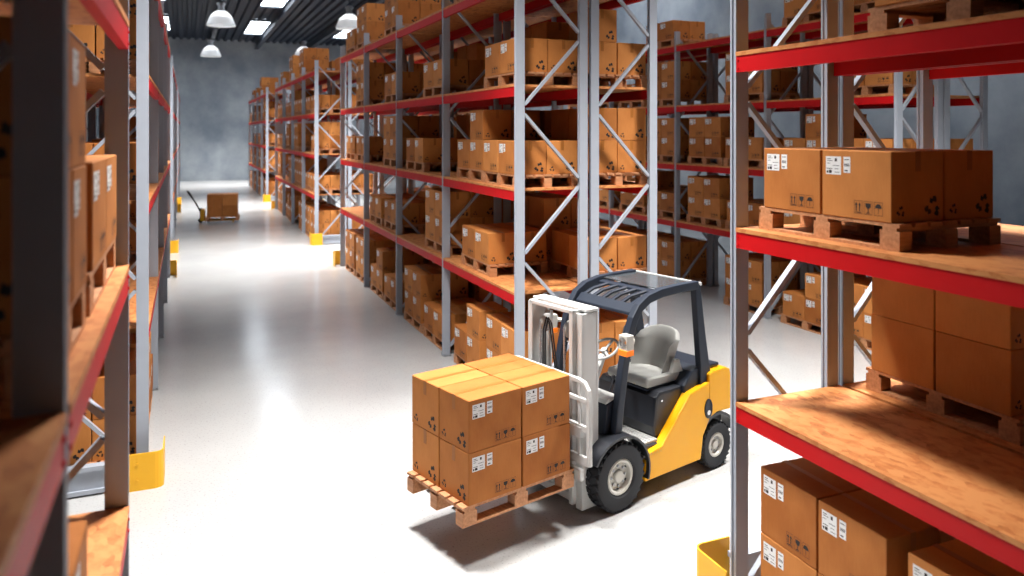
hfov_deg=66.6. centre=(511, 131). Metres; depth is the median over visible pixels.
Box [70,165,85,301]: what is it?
cardboard box
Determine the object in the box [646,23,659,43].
cardboard box
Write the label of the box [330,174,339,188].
cardboard box
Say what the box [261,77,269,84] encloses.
cardboard box
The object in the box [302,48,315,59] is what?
cardboard box
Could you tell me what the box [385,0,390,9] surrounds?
cardboard box
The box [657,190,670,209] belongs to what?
cardboard box
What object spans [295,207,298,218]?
cardboard box
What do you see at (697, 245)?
cardboard box
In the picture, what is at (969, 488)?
rack
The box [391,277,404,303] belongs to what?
cardboard box
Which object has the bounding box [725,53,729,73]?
cardboard box
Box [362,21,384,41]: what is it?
cardboard box
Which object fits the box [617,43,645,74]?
cardboard box
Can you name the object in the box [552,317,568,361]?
cardboard box
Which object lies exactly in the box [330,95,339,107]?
cardboard box
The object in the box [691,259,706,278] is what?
cardboard box
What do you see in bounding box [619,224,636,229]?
cardboard box
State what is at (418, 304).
cardboard box
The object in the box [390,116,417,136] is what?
cardboard box
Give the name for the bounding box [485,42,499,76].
cardboard box
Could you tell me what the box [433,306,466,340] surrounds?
cardboard box
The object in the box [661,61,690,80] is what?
cardboard box
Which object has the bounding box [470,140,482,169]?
cardboard box
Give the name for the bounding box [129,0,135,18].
cardboard box
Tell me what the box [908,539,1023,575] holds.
cardboard box
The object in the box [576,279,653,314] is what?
grille
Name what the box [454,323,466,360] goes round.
cardboard box
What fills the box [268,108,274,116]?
cardboard box
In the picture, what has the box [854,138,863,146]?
cardboard box
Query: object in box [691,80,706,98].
cardboard box
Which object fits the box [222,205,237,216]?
cardboard box
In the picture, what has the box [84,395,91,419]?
cardboard box
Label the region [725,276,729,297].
cardboard box
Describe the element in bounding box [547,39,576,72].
cardboard box
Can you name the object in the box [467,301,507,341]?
cardboard box
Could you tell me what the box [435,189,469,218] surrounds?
cardboard box
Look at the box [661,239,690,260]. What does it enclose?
cardboard box
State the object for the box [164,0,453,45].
ceiling
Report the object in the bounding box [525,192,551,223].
cardboard box
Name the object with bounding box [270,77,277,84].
cardboard box
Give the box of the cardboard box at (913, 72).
[912,71,915,83]
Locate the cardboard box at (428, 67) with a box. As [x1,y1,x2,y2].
[424,61,432,87]
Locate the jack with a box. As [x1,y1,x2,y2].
[186,190,234,222]
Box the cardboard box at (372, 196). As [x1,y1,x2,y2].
[370,194,393,214]
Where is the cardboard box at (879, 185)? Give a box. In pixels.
[823,149,942,222]
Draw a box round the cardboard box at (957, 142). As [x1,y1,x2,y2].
[933,138,972,149]
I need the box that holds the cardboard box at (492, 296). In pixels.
[490,294,525,308]
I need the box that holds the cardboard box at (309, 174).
[308,173,322,185]
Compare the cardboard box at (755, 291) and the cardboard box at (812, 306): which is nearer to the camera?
the cardboard box at (812, 306)
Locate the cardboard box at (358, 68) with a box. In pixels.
[356,64,360,82]
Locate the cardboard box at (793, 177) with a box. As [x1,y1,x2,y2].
[764,148,846,213]
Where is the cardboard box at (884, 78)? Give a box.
[865,71,911,85]
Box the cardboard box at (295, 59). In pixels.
[291,55,299,66]
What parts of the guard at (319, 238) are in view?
guard rail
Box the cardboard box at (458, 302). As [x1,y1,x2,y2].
[450,298,478,306]
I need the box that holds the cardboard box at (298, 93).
[295,90,301,99]
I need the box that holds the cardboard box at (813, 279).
[805,272,820,300]
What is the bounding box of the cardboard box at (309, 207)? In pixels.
[308,206,322,219]
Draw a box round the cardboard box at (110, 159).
[86,155,115,249]
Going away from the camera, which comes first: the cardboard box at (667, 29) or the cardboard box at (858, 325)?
the cardboard box at (858, 325)
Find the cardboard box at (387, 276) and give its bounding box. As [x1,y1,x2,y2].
[384,272,403,298]
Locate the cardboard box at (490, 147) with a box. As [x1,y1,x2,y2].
[483,140,511,172]
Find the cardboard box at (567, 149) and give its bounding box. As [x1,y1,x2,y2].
[531,140,576,173]
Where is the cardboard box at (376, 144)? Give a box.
[362,136,383,154]
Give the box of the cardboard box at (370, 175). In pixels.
[361,174,372,187]
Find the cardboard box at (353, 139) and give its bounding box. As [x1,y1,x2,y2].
[350,136,356,153]
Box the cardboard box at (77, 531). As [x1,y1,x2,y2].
[68,520,86,575]
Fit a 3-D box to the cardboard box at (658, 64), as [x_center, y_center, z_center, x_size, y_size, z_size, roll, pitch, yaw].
[3.526,-1.375,18.325,0.431,0.421,0.543,0,0,-23]
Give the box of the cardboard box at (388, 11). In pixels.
[385,6,390,29]
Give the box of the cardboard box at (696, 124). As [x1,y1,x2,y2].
[689,117,703,136]
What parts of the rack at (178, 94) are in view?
post, post, post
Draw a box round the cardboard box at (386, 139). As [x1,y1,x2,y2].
[384,137,389,157]
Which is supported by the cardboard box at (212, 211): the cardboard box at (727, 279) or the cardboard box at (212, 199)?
the cardboard box at (212, 199)
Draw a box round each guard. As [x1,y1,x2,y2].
[68,436,164,497]
[170,239,178,252]
[170,260,176,277]
[177,197,181,203]
[177,204,180,211]
[263,195,274,201]
[271,199,323,208]
[310,233,345,244]
[333,250,345,266]
[697,536,760,575]
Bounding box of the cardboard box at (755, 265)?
[748,257,778,284]
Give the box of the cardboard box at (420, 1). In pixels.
[419,0,440,3]
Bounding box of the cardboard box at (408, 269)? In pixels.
[404,264,434,292]
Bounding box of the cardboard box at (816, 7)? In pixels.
[806,0,820,12]
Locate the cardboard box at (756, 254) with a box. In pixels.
[748,252,772,256]
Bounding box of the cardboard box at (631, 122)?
[617,108,645,139]
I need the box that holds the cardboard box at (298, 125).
[296,123,309,134]
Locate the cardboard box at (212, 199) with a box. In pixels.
[207,194,222,205]
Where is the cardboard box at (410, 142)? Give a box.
[406,138,414,161]
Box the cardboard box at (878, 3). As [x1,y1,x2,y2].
[875,0,913,6]
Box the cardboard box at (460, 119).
[456,115,465,137]
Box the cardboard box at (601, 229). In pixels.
[588,227,621,232]
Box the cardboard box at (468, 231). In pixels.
[462,224,501,257]
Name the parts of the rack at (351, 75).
post, post, post, post, deck panel, post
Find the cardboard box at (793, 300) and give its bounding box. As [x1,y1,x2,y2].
[783,289,804,319]
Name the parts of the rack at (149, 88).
post, deck panel, deck panel, post, deck panel, deck panel, deck panel, deck panel, deck panel, post, post, deck panel, post, deck panel, post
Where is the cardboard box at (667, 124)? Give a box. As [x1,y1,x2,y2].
[661,118,688,136]
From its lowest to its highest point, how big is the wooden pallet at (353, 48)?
0.160 m
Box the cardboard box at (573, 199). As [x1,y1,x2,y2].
[558,195,588,225]
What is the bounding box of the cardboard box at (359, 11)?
[357,7,361,26]
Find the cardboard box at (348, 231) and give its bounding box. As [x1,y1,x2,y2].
[346,229,363,247]
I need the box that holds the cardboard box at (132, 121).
[129,117,135,136]
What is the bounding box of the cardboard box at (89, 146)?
[86,142,96,154]
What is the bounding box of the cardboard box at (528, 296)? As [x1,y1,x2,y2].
[526,293,549,307]
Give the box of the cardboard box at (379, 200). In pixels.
[375,196,395,217]
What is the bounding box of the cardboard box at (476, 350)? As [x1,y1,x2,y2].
[467,333,485,362]
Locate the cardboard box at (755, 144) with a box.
[748,137,778,159]
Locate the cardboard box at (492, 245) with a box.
[475,228,513,264]
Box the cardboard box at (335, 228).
[330,223,339,234]
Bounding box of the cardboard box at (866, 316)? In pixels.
[863,312,870,339]
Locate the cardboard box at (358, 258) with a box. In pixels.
[356,253,360,273]
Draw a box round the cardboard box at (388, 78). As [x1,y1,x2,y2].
[385,73,391,94]
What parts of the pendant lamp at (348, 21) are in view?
lamp shade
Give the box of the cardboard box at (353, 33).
[350,28,356,47]
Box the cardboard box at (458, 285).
[437,268,467,296]
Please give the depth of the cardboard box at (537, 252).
10.87 m
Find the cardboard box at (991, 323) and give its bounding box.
[935,290,1023,349]
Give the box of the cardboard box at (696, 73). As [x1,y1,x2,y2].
[691,62,706,80]
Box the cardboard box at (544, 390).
[492,364,568,436]
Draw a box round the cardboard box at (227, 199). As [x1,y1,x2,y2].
[222,193,237,205]
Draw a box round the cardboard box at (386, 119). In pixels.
[384,116,389,136]
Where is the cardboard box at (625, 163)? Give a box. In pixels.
[616,140,644,172]
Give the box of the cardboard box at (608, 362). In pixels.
[599,355,613,377]
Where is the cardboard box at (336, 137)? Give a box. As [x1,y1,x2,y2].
[330,135,339,148]
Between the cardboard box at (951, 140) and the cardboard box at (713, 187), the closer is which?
the cardboard box at (951, 140)
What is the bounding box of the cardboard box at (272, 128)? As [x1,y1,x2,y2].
[270,126,274,133]
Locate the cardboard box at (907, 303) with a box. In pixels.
[872,277,934,329]
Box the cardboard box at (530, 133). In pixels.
[511,110,539,139]
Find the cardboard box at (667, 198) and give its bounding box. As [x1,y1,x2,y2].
[661,191,687,211]
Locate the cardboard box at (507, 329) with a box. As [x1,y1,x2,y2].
[501,320,527,357]
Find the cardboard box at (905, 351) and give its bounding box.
[871,314,935,389]
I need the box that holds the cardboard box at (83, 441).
[68,417,91,464]
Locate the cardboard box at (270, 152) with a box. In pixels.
[268,150,274,158]
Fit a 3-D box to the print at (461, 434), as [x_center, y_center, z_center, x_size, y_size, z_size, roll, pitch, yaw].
[-0.407,2.487,6.309,0.001,0.122,0.131,0,0,-38]
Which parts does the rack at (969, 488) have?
post, post, deck panel, deck panel, deck panel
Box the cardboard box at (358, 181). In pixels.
[347,174,361,187]
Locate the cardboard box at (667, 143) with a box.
[661,137,688,154]
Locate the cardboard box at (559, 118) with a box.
[551,109,568,139]
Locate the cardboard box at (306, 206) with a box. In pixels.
[305,204,320,217]
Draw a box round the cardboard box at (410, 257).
[402,246,422,269]
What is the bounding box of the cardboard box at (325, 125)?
[314,122,329,134]
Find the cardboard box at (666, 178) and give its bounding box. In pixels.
[657,170,673,188]
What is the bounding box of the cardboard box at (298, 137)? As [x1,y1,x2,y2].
[296,135,309,145]
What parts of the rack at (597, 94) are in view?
post, post, deck panel, post, deck panel, post, post, deck panel, post, deck panel, deck panel, post, deck panel, deck panel, post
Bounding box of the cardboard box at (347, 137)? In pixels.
[346,136,349,152]
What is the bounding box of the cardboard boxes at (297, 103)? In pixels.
[86,0,915,575]
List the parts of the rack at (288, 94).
post, post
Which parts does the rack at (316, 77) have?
post, post, deck panel, post, deck panel, post, deck panel, post, deck panel, deck panel, deck panel, deck panel, post, post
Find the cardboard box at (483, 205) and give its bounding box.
[470,192,493,217]
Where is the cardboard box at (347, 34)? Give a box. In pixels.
[346,32,349,49]
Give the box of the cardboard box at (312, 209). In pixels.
[311,207,325,221]
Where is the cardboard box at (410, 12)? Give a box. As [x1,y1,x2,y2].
[391,2,419,26]
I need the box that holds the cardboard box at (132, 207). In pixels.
[129,193,158,219]
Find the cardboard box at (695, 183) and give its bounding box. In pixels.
[688,175,715,196]
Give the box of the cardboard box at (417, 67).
[407,64,423,71]
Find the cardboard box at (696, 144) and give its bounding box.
[689,137,704,156]
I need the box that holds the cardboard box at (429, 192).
[425,187,454,214]
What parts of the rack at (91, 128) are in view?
post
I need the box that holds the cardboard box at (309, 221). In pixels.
[308,219,310,232]
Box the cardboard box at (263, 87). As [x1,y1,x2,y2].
[261,85,269,92]
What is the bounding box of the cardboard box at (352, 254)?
[350,249,355,268]
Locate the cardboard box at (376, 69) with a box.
[361,62,383,81]
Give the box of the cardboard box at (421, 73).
[420,72,431,93]
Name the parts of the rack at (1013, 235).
post, post, deck panel, deck panel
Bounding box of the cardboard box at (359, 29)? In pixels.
[357,25,361,44]
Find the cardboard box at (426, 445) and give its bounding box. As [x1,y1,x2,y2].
[413,423,439,486]
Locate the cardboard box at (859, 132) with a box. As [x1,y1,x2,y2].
[854,114,866,137]
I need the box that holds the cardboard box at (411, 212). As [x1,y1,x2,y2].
[391,201,418,224]
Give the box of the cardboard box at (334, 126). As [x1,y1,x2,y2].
[330,122,339,134]
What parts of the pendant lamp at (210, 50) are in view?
lamp shade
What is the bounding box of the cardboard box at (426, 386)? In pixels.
[412,364,488,436]
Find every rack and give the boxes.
[0,0,129,575]
[82,0,170,453]
[86,104,98,141]
[170,55,176,240]
[177,85,179,196]
[249,87,282,196]
[269,90,301,186]
[275,60,346,234]
[299,61,378,228]
[340,0,587,367]
[379,0,656,387]
[559,11,942,318]
[605,24,987,285]
[730,0,1023,575]
[838,0,1023,455]
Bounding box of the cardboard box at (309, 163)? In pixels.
[301,159,314,170]
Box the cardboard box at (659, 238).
[657,236,673,257]
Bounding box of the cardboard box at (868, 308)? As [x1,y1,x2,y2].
[863,285,871,313]
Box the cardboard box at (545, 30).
[531,21,568,39]
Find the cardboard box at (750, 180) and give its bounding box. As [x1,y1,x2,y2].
[728,176,752,197]
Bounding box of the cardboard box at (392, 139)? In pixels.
[390,137,415,158]
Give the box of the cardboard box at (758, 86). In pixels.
[748,70,779,92]
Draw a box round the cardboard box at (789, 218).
[783,213,799,224]
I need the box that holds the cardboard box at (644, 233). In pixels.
[635,232,657,252]
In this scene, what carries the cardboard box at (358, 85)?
on the wooden pallet at (374, 101)
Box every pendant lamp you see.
[200,39,220,56]
[206,2,235,27]
[295,34,307,54]
[336,0,356,30]
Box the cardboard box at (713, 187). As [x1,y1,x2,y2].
[703,177,729,198]
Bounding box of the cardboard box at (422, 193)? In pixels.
[407,189,424,197]
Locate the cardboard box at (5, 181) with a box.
[0,169,71,336]
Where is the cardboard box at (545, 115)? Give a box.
[540,110,550,139]
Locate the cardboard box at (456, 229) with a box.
[435,216,469,244]
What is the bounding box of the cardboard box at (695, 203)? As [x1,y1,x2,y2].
[688,195,702,216]
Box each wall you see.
[86,112,87,141]
[96,37,424,180]
[427,0,1023,225]
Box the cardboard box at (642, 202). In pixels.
[632,189,658,206]
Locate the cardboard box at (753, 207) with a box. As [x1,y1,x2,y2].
[748,202,763,225]
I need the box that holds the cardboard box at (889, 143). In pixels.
[864,139,911,147]
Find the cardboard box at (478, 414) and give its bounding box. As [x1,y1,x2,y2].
[440,375,520,452]
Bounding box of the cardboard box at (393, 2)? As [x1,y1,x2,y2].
[391,0,418,5]
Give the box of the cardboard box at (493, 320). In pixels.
[486,311,527,354]
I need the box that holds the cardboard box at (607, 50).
[588,41,616,74]
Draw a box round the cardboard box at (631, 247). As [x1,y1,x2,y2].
[600,231,645,269]
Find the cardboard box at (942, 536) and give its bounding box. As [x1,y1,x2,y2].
[938,529,955,543]
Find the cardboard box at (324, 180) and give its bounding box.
[314,175,329,188]
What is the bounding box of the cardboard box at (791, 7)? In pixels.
[784,0,805,17]
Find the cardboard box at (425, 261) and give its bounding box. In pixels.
[423,257,431,263]
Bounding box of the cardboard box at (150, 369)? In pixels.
[149,369,150,411]
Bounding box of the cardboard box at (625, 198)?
[620,192,631,204]
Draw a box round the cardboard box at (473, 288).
[468,281,478,294]
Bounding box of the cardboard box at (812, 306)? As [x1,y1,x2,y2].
[805,297,820,325]
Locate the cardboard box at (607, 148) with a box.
[569,140,616,172]
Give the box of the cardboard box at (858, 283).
[854,278,871,311]
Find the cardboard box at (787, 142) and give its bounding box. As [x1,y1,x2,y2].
[783,138,805,147]
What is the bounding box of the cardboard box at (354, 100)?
[347,95,356,107]
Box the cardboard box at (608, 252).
[569,233,616,271]
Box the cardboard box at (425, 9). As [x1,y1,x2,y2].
[420,3,440,18]
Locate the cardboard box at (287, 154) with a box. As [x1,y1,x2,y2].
[279,153,290,163]
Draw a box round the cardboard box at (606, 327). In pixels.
[599,316,613,354]
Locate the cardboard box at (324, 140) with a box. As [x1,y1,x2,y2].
[314,135,329,148]
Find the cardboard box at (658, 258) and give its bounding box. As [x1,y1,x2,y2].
[657,257,660,274]
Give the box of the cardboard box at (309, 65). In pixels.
[302,60,314,71]
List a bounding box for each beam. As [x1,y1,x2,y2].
[209,0,226,42]
[255,0,300,48]
[306,0,384,47]
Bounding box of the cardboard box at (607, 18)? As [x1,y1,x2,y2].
[569,8,616,42]
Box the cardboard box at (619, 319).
[599,311,643,353]
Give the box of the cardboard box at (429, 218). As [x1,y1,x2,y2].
[425,213,434,240]
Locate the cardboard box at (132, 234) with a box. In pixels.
[129,220,135,250]
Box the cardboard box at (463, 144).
[458,139,470,168]
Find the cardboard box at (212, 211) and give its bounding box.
[207,206,221,216]
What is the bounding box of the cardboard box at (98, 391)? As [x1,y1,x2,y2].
[92,360,135,419]
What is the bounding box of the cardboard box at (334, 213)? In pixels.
[328,209,339,223]
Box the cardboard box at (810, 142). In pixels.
[806,138,820,147]
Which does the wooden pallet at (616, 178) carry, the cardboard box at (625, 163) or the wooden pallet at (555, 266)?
the cardboard box at (625, 163)
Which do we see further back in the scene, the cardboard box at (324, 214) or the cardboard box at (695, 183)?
the cardboard box at (324, 214)
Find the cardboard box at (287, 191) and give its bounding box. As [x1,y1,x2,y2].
[286,190,290,200]
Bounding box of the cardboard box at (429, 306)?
[424,300,456,332]
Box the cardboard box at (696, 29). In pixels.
[689,21,704,39]
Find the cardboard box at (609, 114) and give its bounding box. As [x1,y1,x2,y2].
[569,108,616,139]
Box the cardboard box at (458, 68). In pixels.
[433,59,467,86]
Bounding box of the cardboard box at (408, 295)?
[405,288,412,316]
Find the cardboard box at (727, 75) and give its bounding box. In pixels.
[726,74,729,94]
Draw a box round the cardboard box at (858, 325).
[854,312,862,337]
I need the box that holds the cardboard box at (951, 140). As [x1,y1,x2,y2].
[933,139,953,148]
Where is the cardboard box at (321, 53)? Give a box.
[316,48,328,59]
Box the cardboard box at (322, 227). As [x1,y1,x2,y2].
[314,223,329,234]
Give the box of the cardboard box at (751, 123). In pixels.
[748,117,754,136]
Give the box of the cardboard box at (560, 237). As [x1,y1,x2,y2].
[552,228,588,264]
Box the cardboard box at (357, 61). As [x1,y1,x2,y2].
[347,59,361,65]
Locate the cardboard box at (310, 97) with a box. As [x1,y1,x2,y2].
[308,96,311,108]
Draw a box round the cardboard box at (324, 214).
[314,209,329,223]
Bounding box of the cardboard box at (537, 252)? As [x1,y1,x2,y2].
[505,226,545,261]
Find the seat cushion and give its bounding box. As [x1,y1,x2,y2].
[608,362,678,388]
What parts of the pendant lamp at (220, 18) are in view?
lamp shade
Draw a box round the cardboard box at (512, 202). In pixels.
[502,191,525,215]
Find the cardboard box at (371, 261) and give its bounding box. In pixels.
[361,257,375,277]
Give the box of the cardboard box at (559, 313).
[550,308,562,316]
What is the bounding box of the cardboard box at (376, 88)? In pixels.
[361,81,383,99]
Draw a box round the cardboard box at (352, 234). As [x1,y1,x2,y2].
[350,231,371,251]
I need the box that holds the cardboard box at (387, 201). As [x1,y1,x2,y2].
[385,198,408,221]
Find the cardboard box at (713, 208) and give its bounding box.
[703,197,729,219]
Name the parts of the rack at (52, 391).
deck panel, post, deck panel, deck panel, deck panel, post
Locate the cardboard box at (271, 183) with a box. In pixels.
[268,180,274,188]
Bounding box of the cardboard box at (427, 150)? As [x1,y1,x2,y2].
[415,138,441,162]
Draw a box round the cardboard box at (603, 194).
[599,189,619,200]
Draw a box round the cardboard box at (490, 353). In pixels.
[486,345,499,357]
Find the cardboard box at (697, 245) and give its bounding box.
[680,238,706,259]
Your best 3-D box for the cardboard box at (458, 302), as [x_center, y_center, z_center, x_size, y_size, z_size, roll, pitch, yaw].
[-0.800,3.127,13.367,0.432,0.421,0.543,0,0,-23]
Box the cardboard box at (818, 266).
[798,265,820,279]
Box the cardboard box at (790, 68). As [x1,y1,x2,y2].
[780,67,797,71]
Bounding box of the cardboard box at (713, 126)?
[704,117,729,136]
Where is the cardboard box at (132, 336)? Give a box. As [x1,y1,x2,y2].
[129,332,150,375]
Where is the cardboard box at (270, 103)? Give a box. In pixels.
[263,101,272,108]
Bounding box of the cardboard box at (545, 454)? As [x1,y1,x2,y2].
[520,422,569,486]
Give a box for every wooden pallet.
[0,282,85,402]
[68,460,103,466]
[85,237,115,316]
[86,58,135,73]
[129,184,135,199]
[149,389,152,420]
[205,214,239,220]
[294,146,321,150]
[306,109,334,113]
[311,108,339,112]
[311,148,339,153]
[311,187,339,193]
[345,262,355,275]
[346,45,356,54]
[346,153,356,159]
[347,188,372,192]
[356,99,384,106]
[356,271,370,285]
[357,40,375,48]
[357,154,383,161]
[370,214,384,225]
[371,283,383,299]
[383,158,433,167]
[384,23,408,35]
[384,219,424,233]
[384,294,403,312]
[385,93,431,102]
[404,310,423,333]
[406,160,468,171]
[407,467,573,528]
[423,85,483,96]
[423,326,453,352]
[425,237,461,255]
[454,352,467,364]
[457,167,496,181]
[461,253,547,276]
[482,171,576,187]
[484,72,576,87]
[546,257,551,268]
[550,259,646,280]
[560,172,646,185]
[561,74,646,86]
[588,103,628,107]
[599,200,628,207]
[618,100,672,107]
[619,203,659,213]
[645,154,672,160]
[646,39,699,47]
[657,98,706,105]
[657,155,701,162]
[657,209,685,218]
[682,157,700,160]
[686,214,726,227]
[687,278,706,284]
[688,156,753,165]
[723,158,763,167]
[724,92,799,102]
[724,296,782,314]
[725,220,755,228]
[759,206,1000,251]
[781,313,820,334]
[782,11,820,25]
[854,1,874,12]
[854,84,933,95]
[857,336,870,349]
[866,366,1023,445]
[868,0,1023,32]
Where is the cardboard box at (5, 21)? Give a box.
[0,15,72,175]
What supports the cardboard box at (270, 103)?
on the cardboard boxes at (297, 103)
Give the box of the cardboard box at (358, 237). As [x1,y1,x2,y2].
[356,235,376,255]
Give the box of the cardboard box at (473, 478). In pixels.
[440,438,520,505]
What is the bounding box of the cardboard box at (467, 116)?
[466,115,469,137]
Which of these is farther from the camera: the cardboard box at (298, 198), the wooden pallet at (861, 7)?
the cardboard box at (298, 198)
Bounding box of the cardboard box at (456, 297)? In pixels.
[450,295,467,299]
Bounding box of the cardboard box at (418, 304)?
[413,294,441,323]
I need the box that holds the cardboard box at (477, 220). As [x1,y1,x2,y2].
[470,217,493,224]
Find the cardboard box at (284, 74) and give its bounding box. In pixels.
[282,72,288,81]
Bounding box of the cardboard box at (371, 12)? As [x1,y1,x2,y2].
[362,3,384,23]
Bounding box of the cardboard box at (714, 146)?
[705,137,724,157]
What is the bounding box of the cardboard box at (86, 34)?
[68,24,95,59]
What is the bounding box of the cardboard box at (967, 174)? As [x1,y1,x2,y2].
[885,149,992,219]
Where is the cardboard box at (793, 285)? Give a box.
[779,282,796,304]
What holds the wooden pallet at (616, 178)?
on the rack at (597, 94)
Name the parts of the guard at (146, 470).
guard rail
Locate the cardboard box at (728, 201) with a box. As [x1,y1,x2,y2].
[727,200,760,220]
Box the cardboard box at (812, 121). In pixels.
[805,114,820,137]
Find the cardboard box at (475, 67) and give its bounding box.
[468,59,484,85]
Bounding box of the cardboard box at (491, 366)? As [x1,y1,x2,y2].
[464,353,536,375]
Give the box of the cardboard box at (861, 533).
[819,489,937,575]
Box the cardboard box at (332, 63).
[329,61,334,69]
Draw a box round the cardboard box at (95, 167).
[82,158,105,271]
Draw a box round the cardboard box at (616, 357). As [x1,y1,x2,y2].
[614,354,618,365]
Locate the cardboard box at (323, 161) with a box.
[319,158,326,170]
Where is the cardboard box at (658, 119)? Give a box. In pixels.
[657,118,660,135]
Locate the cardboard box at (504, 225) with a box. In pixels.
[491,222,527,227]
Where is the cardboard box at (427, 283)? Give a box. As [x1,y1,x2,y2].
[413,269,441,298]
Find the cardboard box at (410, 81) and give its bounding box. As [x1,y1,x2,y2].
[392,71,419,93]
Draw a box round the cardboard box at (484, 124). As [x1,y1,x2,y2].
[470,110,510,139]
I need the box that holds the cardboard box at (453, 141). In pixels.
[450,138,465,161]
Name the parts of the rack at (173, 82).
post, post, post, post, post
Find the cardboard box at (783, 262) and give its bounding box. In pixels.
[761,256,797,281]
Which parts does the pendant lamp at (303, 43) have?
lamp shade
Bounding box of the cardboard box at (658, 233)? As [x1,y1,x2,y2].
[646,232,672,235]
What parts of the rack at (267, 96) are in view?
post, post, post, post, post, deck panel, post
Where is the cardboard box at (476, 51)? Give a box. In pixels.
[467,43,491,59]
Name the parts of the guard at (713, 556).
guard rail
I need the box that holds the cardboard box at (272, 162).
[268,159,274,166]
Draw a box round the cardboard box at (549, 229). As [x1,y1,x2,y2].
[529,224,569,256]
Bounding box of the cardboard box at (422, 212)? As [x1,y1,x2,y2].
[413,200,425,223]
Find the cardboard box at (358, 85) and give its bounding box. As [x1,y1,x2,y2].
[356,82,360,99]
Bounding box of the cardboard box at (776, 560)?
[761,532,818,575]
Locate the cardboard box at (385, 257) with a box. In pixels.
[376,247,402,271]
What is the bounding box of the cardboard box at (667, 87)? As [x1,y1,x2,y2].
[661,80,690,98]
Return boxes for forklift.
[426,269,729,512]
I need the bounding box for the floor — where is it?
[68,176,870,575]
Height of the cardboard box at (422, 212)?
0.421 m
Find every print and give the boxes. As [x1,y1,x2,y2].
[0,121,11,158]
[0,282,11,320]
[68,269,70,297]
[73,448,83,459]
[79,131,84,154]
[100,228,104,250]
[129,3,135,14]
[129,45,135,55]
[129,169,135,180]
[129,442,134,452]
[428,417,435,430]
[428,466,435,480]
[457,432,465,447]
[457,484,465,500]
[495,426,515,440]
[495,476,515,492]
[534,162,543,171]
[536,60,544,69]
[546,412,563,425]
[548,459,564,473]
[567,61,575,70]
[786,531,808,558]
[790,193,811,207]
[855,200,882,215]
[897,206,903,216]
[924,196,939,215]
[976,194,989,212]
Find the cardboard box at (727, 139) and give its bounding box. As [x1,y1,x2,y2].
[725,137,749,157]
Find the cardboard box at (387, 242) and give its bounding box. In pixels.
[379,237,395,247]
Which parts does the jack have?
fork frame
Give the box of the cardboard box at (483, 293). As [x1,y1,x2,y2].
[479,287,489,301]
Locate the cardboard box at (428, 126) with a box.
[418,116,438,136]
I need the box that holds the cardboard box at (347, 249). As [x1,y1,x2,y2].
[346,246,349,264]
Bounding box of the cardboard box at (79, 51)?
[72,37,85,167]
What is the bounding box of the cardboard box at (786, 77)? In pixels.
[780,71,797,92]
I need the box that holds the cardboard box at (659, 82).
[657,81,660,99]
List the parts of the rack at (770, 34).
post, deck panel, post, deck panel, deck panel, deck panel, deck panel, post, post, deck panel, deck panel, deck panel, deck panel, post, post, deck panel, deck panel, post, post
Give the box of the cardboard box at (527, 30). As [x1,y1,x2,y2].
[525,26,530,37]
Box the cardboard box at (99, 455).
[92,415,135,460]
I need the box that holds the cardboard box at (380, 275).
[377,268,395,291]
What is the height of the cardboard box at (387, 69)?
0.421 m
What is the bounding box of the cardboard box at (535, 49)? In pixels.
[500,38,546,73]
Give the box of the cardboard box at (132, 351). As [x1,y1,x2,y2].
[103,347,135,362]
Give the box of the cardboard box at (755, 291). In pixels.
[748,282,778,306]
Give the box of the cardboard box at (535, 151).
[498,140,545,174]
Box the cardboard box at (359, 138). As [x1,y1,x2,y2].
[357,136,378,153]
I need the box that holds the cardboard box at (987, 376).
[936,331,1023,416]
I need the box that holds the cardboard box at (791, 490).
[761,458,861,569]
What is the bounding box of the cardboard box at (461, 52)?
[457,46,466,58]
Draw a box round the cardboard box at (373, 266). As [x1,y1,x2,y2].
[371,263,376,286]
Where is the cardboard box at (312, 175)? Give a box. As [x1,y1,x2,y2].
[311,174,326,187]
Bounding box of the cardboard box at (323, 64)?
[319,60,328,69]
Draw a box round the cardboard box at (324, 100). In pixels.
[314,95,329,107]
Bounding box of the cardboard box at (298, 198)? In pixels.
[290,195,301,207]
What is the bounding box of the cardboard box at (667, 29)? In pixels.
[660,20,688,40]
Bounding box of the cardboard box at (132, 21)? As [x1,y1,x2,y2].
[96,18,135,60]
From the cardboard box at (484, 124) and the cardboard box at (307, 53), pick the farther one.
the cardboard box at (307, 53)
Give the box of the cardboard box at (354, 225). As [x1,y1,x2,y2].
[347,223,360,228]
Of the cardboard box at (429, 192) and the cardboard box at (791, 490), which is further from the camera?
the cardboard box at (429, 192)
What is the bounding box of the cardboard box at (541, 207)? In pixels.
[529,195,570,226]
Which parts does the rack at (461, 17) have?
post, deck panel, deck panel, deck panel, post, deck panel, post, deck panel, deck panel, post, deck panel, deck panel, post, deck panel, deck panel, deck panel, post, deck panel, post, deck panel, post, deck panel, deck panel, deck panel, post, post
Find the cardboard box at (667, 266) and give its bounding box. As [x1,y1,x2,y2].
[661,258,690,278]
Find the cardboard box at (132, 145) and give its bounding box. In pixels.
[93,142,135,183]
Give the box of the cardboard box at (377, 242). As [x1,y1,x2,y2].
[361,237,383,258]
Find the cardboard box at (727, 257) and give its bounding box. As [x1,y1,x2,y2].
[725,254,759,276]
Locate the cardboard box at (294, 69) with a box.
[291,66,299,76]
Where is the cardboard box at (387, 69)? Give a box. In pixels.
[384,62,395,80]
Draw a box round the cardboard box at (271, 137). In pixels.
[268,134,274,141]
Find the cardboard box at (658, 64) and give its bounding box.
[657,63,660,81]
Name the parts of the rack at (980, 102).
post, post, deck panel, post, deck panel, post, deck panel, post, deck panel, post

